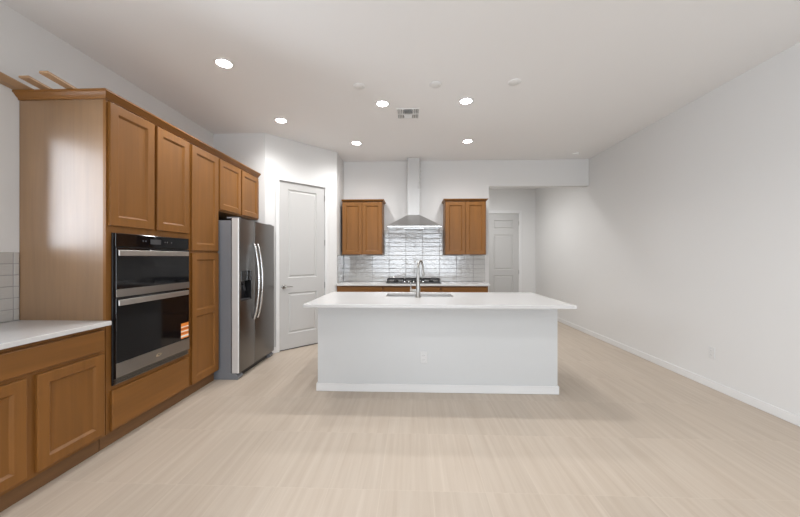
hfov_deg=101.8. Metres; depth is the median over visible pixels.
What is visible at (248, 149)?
wall
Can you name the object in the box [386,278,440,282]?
cooktop
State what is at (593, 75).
ceiling
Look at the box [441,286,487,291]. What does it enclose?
base cabinet
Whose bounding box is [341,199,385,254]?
upper cabinet
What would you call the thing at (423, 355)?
wall outlet
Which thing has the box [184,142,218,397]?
pantry cabinet
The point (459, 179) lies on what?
wall
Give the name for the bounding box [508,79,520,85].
cover plate
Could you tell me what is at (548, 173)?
wall
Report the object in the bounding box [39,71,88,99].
wood offcut
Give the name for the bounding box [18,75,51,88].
wood offcut
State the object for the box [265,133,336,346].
wall
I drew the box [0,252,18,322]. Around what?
tile backsplash
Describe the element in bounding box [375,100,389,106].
recessed light
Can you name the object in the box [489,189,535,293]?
wall
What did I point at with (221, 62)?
recessed light
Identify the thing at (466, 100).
recessed light
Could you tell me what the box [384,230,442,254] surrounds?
tile backsplash
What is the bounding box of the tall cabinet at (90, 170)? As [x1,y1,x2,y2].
[19,99,188,450]
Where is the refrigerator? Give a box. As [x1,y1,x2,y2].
[214,217,273,379]
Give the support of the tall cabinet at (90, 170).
on the floor
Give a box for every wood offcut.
[0,72,34,100]
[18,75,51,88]
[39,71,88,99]
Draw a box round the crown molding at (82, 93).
[12,88,260,177]
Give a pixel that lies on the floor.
(624, 434)
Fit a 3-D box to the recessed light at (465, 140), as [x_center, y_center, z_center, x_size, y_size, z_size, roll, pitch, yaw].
[1.003,-1.726,4.826,0.168,0.007,0.168,0,0,2]
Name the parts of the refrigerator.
dispenser panel, freezer door, handle, handle, fridge door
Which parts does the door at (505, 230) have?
raised panel, raised panel, raised panel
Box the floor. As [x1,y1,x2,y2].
[0,321,799,516]
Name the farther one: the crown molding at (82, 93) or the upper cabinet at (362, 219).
the upper cabinet at (362, 219)
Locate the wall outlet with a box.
[420,351,426,362]
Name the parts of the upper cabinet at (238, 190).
door, panel, door, panel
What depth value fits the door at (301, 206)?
4.89 m
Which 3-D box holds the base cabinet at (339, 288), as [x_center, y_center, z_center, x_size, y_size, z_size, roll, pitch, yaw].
[-0.645,0.907,5.573,0.759,0.894,0.561,0,0,2]
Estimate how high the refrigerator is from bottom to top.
1.805 m
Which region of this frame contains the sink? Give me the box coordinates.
[392,296,450,296]
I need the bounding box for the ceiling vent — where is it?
[396,108,419,118]
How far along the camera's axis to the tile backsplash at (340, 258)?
5.58 m
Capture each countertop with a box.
[0,320,111,349]
[303,292,576,308]
[336,281,489,285]
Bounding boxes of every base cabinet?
[0,327,104,511]
[337,286,382,291]
[383,286,440,291]
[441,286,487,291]
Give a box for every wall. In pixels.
[0,1,212,322]
[213,133,264,223]
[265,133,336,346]
[337,153,343,255]
[344,160,488,291]
[489,159,588,187]
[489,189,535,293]
[536,42,799,415]
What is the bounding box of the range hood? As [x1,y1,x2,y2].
[387,158,441,229]
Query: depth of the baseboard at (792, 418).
3.43 m
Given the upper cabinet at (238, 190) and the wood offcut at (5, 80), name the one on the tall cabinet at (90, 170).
the wood offcut at (5, 80)
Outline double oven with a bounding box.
[111,233,188,385]
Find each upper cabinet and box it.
[218,157,258,219]
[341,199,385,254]
[442,198,487,254]
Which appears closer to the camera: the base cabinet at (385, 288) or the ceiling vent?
the ceiling vent
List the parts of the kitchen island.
trim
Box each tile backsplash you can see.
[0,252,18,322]
[337,255,343,282]
[344,256,484,281]
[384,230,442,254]
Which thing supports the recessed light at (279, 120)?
in the ceiling
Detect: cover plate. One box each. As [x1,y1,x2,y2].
[353,83,364,89]
[429,81,441,87]
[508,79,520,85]
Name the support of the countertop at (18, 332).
on the base cabinet at (52, 391)
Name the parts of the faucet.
spout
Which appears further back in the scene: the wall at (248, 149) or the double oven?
the wall at (248, 149)
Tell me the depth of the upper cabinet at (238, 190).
3.97 m
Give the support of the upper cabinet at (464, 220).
attached to the wall at (459, 179)
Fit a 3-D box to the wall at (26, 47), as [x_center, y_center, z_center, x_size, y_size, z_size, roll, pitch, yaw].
[-2.835,-0.188,0.285,0.140,3.085,8.760,0,0,2]
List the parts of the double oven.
door, door, control panel, steel rail, panel, handle, handle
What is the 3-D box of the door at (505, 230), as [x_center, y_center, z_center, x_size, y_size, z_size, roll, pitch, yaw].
[2.616,0.088,8.246,0.896,2.532,0.106,0,0,2]
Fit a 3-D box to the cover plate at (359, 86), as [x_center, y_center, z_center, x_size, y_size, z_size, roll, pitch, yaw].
[-0.411,-1.724,3.278,0.124,0.010,0.124,0,0,2]
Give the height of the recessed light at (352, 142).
0.007 m
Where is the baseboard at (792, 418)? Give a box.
[558,318,799,426]
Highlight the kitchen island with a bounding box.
[316,308,558,394]
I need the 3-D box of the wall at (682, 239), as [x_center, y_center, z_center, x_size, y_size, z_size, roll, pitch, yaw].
[3.252,-0.188,1.931,0.140,3.085,12.500,0,0,2]
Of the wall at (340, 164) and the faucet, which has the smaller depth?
the faucet
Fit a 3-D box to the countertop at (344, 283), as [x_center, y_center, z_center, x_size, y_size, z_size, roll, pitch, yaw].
[0.213,0.444,5.529,2.482,0.030,0.586,0,0,2]
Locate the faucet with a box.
[410,260,423,297]
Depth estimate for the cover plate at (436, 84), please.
3.23 m
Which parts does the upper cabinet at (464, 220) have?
door, panel, crown, panel, door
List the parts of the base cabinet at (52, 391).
panel, door, drawer, door, panel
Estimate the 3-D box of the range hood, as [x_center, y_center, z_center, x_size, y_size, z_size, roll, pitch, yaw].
[0.246,-1.107,5.572,0.894,1.241,0.499,0,0,2]
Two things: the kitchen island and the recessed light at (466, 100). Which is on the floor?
the kitchen island
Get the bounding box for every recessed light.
[213,57,234,68]
[274,117,287,122]
[351,141,361,144]
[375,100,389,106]
[458,97,473,104]
[462,139,472,142]
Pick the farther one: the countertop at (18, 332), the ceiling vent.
the ceiling vent
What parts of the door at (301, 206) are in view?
raised panel, raised panel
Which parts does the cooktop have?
plate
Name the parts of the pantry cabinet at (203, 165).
door, door, panel, panel, panel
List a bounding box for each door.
[275,175,327,352]
[489,211,521,292]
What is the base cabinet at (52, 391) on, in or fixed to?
on the floor
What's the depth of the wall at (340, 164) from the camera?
5.54 m
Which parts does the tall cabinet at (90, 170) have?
panel, door, panel, frame, drawer, door, panel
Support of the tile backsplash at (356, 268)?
attached to the wall at (459, 179)
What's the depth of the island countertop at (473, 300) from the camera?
3.26 m
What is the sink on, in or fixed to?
in the island countertop at (473, 300)
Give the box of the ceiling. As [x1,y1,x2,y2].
[0,0,799,188]
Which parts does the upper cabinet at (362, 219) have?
door, panel, crown, door, panel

